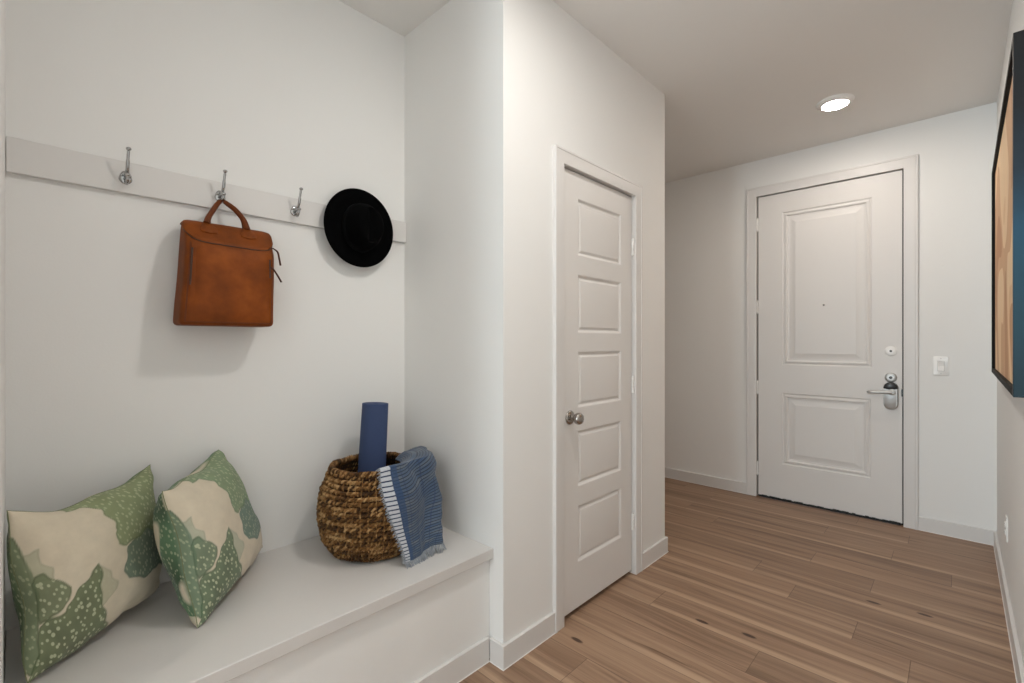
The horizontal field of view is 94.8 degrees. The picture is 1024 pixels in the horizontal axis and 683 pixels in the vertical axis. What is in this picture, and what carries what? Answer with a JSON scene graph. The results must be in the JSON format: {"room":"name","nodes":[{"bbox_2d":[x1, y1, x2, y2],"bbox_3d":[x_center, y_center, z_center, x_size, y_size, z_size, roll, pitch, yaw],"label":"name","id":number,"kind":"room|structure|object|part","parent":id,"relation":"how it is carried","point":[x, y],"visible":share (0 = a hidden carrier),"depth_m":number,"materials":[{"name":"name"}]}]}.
{"room":"entryway","nodes":[
{"label":"entryway","id":0,"kind":"room"},
{"bbox_2d":[0,0,4,682],"bbox_3d":[-1.272,-0.112,1.097,0.795,2.743,0.120,0,0,44],"label":"wall","id":1,"kind":"structure","parent":0,"point":[2,2],"depth_m":1.04,"materials":[{"name":"paint"}]},
{"bbox_2d":[5,0,403,643],"bbox_3d":[-1.028,-0.112,1.844,0.120,2.743,1.540,0,0,44],"label":"wall","id":2,"kind":"structure","parent":0,"point":[102,385],"depth_m":1.65,"materials":[{"name":"paint"}]},
{"bbox_2d":[6,136,405,242],"bbox_3d":[-0.946,-0.542,1.780,0.087,0.128,1.318,0,0,44],"label":"coat rack","id":3,"kind":"object","parent":2,"relation":"attached to","point":[23,157],"visible":0.73,"depth_m":1.56,"materials":[{"name":"paint"}]},
{"bbox_2d":[173,199,281,326],"bbox_3d":[-0.995,-0.282,1.657,0.313,0.454,0.155,0,0,-45],"label":"handbag","id":4,"kind":"object","parent":3,"relation":"hanging from","point":[225,274],"visible":1,"depth_m":1.59,"materials":[{"name":"brown leather"}]},
{"bbox_3d":[-1.000,-0.372,1.668,0.125,0.090,0.282,0,0,44],"label":"lid","id":5,"kind":"part","parent":4,"relation":"part of","materials":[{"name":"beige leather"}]},
{"bbox_3d":[-1.016,-0.454,1.671,0.060,0.112,0.148,0,0,44],"label":"handle","id":6,"kind":"part","parent":4,"relation":"part of","materials":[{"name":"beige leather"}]},
{"bbox_3d":[-0.853,-0.243,1.702,0.042,0.056,0.013,0,0,-14],"label":"zipper pull","id":7,"kind":"part","parent":4,"relation":"part of","materials":[{"name":"brown leather"}]},
{"bbox_3d":[-0.866,-0.313,1.728,0.040,0.066,0.009,0,0,6],"label":"zipper pull","id":8,"kind":"part","parent":4,"relation":"part of","materials":[{"name":"brown leather"}]},
{"bbox_2d":[323,188,392,266],"bbox_3d":[-0.628,-0.498,2.030,0.114,0.342,0.330,0,0,44],"label":"hat","id":9,"kind":"object","parent":3,"relation":"hanging from","point":[358,228],"visible":1,"depth_m":2.01,"materials":[{"name":"black fabric"}]},
{"bbox_3d":[-0.627,-0.498,2.029,0.111,0.212,0.172,0,0,44],"label":"crown","id":10,"kind":"part","parent":9,"relation":"part of","materials":[{"name":"black fabric"}]},
{"bbox_2d":[404,0,482,543],"bbox_3d":[-0.281,-0.112,2.138,0.560,2.743,0.115,0,0,44],"label":"wall","id":11,"kind":"structure","parent":0,"point":[443,55],"depth_m":2.07,"materials":[{"name":"paint"}]},
{"bbox_2d":[483,0,664,657],"bbox_3d":[0.400,-0.112,2.364,0.115,2.743,1.380,0,0,44],"label":"wall","id":12,"kind":"structure","parent":0,"point":[548,80],"depth_m":1.95,"materials":[{"name":"paint"}]},
{"bbox_2d":[489,612,555,670],"bbox_3d":[0.049,1.215,1.945,0.079,0.090,0.322,0,0,44],"label":"baseboard","id":13,"kind":"structure","parent":12,"relation":"attached to","point":[505,655],"depth_m":1.88,"materials":[{"name":"paint"}]},
{"bbox_2d":[553,144,642,632],"bbox_3d":[0.407,0.202,2.359,0.133,2.116,0.770,0,0,44],"label":"trim","id":14,"kind":"structure","parent":12,"relation":"attached to","point":[563,158],"depth_m":2.08,"materials":[{"name":"paint"}]},
{"bbox_2d":[564,168,633,615],"bbox_3d":[0.448,0.227,2.323,0.102,2.022,0.636,0,0,44],"label":"door","id":15,"kind":"structure","parent":12,"relation":"in","point":[598,240],"depth_m":2.32,"materials":[{"name":"paint"},{"name":"brushed steel"}]},
{"bbox_3d":[0.296,0.346,2.121,0.045,0.054,0.054,0,0,44],"label":"knob","id":16,"kind":"part","parent":15,"relation":"part of","materials":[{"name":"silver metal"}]},
{"bbox_3d":[0.438,-0.535,2.343,0.010,0.273,0.394,0,0,44],"label":"panel","id":17,"kind":"part","parent":15,"relation":"part of","materials":[{"name":"paint"}]},
{"bbox_3d":[0.438,-0.178,2.343,0.010,0.278,0.394,0,0,44],"label":"panel","id":18,"kind":"part","parent":15,"relation":"part of","materials":[{"name":"paint"}]},
{"bbox_3d":[0.438,0.177,2.343,0.010,0.269,0.394,0,0,44],"label":"panel","id":19,"kind":"part","parent":15,"relation":"part of","materials":[{"name":"paint"}]},
{"bbox_3d":[0.438,0.545,2.343,0.010,0.267,0.394,0,0,44],"label":"panel","id":20,"kind":"part","parent":15,"relation":"part of","materials":[{"name":"paint"}]},
{"bbox_3d":[0.438,0.898,2.343,0.010,0.270,0.394,0,0,44],"label":"panel","id":21,"kind":"part","parent":15,"relation":"part of","materials":[{"name":"paint"}]},
{"bbox_2d":[643,536,668,569],"bbox_3d":[0.290,1.215,3.221,1.486,0.090,0.320,0,0,44],"label":"baseboard","id":22,"kind":"structure","parent":12,"relation":"attached to","point":[656,551],"depth_m":2.71,"materials":[{"name":"paint"}]},
{"bbox_2d":[339,0,1012,182],"bbox_3d":[-0.943,-1.533,1.498,4.170,0.100,8.075,0,0,44],"label":"ceiling","id":23,"kind":"structure","parent":0,"point":[741,81],"depth_m":2.48,"materials":[{"name":"paint"}]},
{"bbox_2d":[816,93,854,110],"bbox_3d":[1.998,-1.471,2.913,0.200,0.024,0.200,0,0,44],"label":"recessed light","id":24,"kind":"object","parent":23,"relation":"in","point":[835,102],"visible":1,"depth_m":2.88,"materials":[{"name":"white plastic"}]},
{"bbox_2d":[459,477,1015,682],"bbox_3d":[-0.904,1.260,1.577,6.354,0.001,8.004,0,0,44],"label":"floor","id":25,"kind":"structure","parent":0,"point":[746,588],"depth_m":2.19,"materials":[{"name":"brown wood"}]},
{"bbox_2d":[4,526,492,682],"bbox_3d":[-0.751,1.038,1.596,0.621,0.445,1.318,0,0,44],"label":"bench","id":26,"kind":"object","parent":25,"relation":"on","point":[300,613],"visible":0.9,"depth_m":1.47,"materials":[{"name":"paint"}]},
{"bbox_2d":[6,465,161,682],"bbox_3d":[-1.168,0.601,1.318,0.176,0.407,0.421,0,0,2],"label":"cushion","id":27,"kind":"object","parent":26,"relation":"on","point":[73,570],"visible":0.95,"depth_m":1.21,"materials":[{"name":"green fabric"}]},
{"bbox_2d":[153,450,262,627],"bbox_3d":[-0.986,0.599,1.563,0.227,0.427,0.478,0,0,-7],"label":"cushion","id":28,"kind":"object","parent":26,"relation":"on","point":[206,526],"visible":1,"depth_m":1.40,"materials":[{"name":"green fabric"}]},
{"bbox_3d":[-0.550,1.058,1.405,0.018,0.405,1.318,0,0,44],"label":"panel","id":29,"kind":"part","parent":26,"relation":"part of","materials":[{"name":"paint"}]},
{"bbox_2d":[316,452,402,562],"bbox_3d":[-0.554,0.644,1.882,0.425,0.338,0.425,0,0,4],"label":"wicker basket","id":30,"kind":"object","parent":26,"relation":"on","point":[353,525],"visible":0.61,"depth_m":1.71,"materials":[{"name":"brown wicker"}]},
{"bbox_2d":[358,402,387,471],"bbox_3d":[-0.588,0.528,1.972,0.126,0.544,0.144,0,0,44],"label":"yoga mat","id":31,"kind":"object","parent":30,"relation":"in","point":[374,416],"visible":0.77,"depth_m":1.93,"materials":[{"name":"blue plastic"}]},
{"bbox_2d":[376,446,445,568],"bbox_3d":[-0.406,0.639,1.863,0.309,0.372,0.345,0,0,44],"label":"throw blanket","id":32,"kind":"object","parent":30,"relation":"on","point":[412,495],"visible":0.99,"depth_m":1.79,"materials":[{"name":"blue fabric"}]},
{"bbox_3d":[-0.543,1.213,1.389,0.014,0.094,1.305,0,0,44],"label":"trim","id":33,"kind":"part","parent":26,"relation":"part of","materials":[{"name":"paint"}]},
{"bbox_2d":[665,102,996,530],"bbox_3d":[1.678,-0.112,4.260,3.770,2.743,0.140,0,0,44],"label":"wall","id":34,"kind":"structure","parent":0,"point":[705,214],"depth_m":3.18,"materials":[{"name":"paint"}]},
{"bbox_2d":[665,467,745,493],"bbox_3d":[1.409,1.215,4.409,1.478,0.090,0.018,0,0,44],"label":"baseboard","id":35,"kind":"structure","parent":34,"relation":"attached to","point":[716,482],"depth_m":4.12,"materials":[{"name":"paint"}]},
{"bbox_2d":[757,170,902,524],"bbox_3d":[2.330,0.040,3.532,0.919,2.436,0.118,0,0,44],"label":"door","id":36,"kind":"structure","parent":34,"relation":"in","point":[830,300],"depth_m":3.50,"materials":[{"name":"paint"}]},
{"bbox_3d":[2.349,0.688,3.544,0.561,0.565,0.013,0,0,44],"label":"panel","id":37,"kind":"part","parent":36,"relation":"part of","materials":[{"name":"paint"}]},
{"bbox_3d":[2.351,-0.422,3.542,0.567,1.208,0.013,0,0,44],"label":"panel","id":38,"kind":"part","parent":36,"relation":"part of","materials":[{"name":"paint"}]},
{"bbox_3d":[2.556,0.347,3.264,0.161,0.044,0.040,0,0,44],"label":"lever handle","id":39,"kind":"part","parent":36,"relation":"part of","materials":[{"name":"metal"}]},
{"bbox_3d":[2.618,0.375,3.256,0.078,0.186,0.034,0,0,44],"label":"lock plate","id":40,"kind":"part","parent":36,"relation":"part of","materials":[{"name":"metal"}]},
{"bbox_2d":[746,154,917,529],"bbox_3d":[2.381,0.001,3.579,1.078,2.519,0.160,0,0,44],"label":"trim","id":41,"kind":"structure","parent":34,"relation":"attached to","point":[908,165],"depth_m":3.23,"materials":[{"name":"paint"}]},
{"bbox_2d":[933,356,948,375],"bbox_3d":[2.806,0.158,3.081,0.078,0.124,0.017,0,0,44],"label":"light switch","id":42,"kind":"object","parent":34,"relation":"attached to","point":[940,363],"visible":1,"depth_m":3.08,"materials":[{"name":"white plastic"}]},
{"bbox_2d":[918,516,996,545],"bbox_3d":[2.859,1.215,3.033,0.372,0.090,0.018,0,0,44],"label":"baseboard","id":43,"kind":"structure","parent":34,"relation":"attached to","point":[970,533],"depth_m":3.03,"materials":[{"name":"paint"}]},
{"bbox_2d":[997,0,1023,663],"bbox_3d":[0.434,-0.112,0.123,0.120,2.743,7.575,0,0,44],"label":"wall","id":44,"kind":"structure","parent":0,"point":[1010,409],"depth_m":2.10,"materials":[{"name":"paint"}]},
{"bbox_2d":[1004,515,1007,542],"bbox_3d":[2.391,0.903,2.280,0.011,0.118,0.072,0,0,44],"label":"wall outlet","id":45,"kind":"object","parent":44,"relation":"attached to","point":[1006,516],"visible":0.99,"depth_m":2.25,"materials":[{"name":"white plastic"}]},
{"bbox_2d":[992,30,1023,397],"bbox_3d":[2.088,-0.381,1.992,0.050,1.096,1.636,0,0,44],"label":"wall art","id":46,"kind":"object","parent":44,"relation":"attached to","point":[1008,163],"visible":1,"depth_m":1.67,"materials":[{"name":"paint"}]},
{"bbox_3d":[2.095,-0.381,2.000,0.050,1.094,1.614,0,0,44],"label":"frame","id":47,"kind":"part","parent":46,"relation":"part of","materials":[{"name":"brown wood"}]},
{"bbox_2d":[993,531,1023,682],"bbox_3d":[0.380,1.215,0.164,0.018,0.090,7.565,0,0,44],"label":"baseboard","id":48,"kind":"structure","parent":44,"relation":"attached to","point":[1017,659],"depth_m":2.05,"materials":[{"name":"paint"}]}
]}

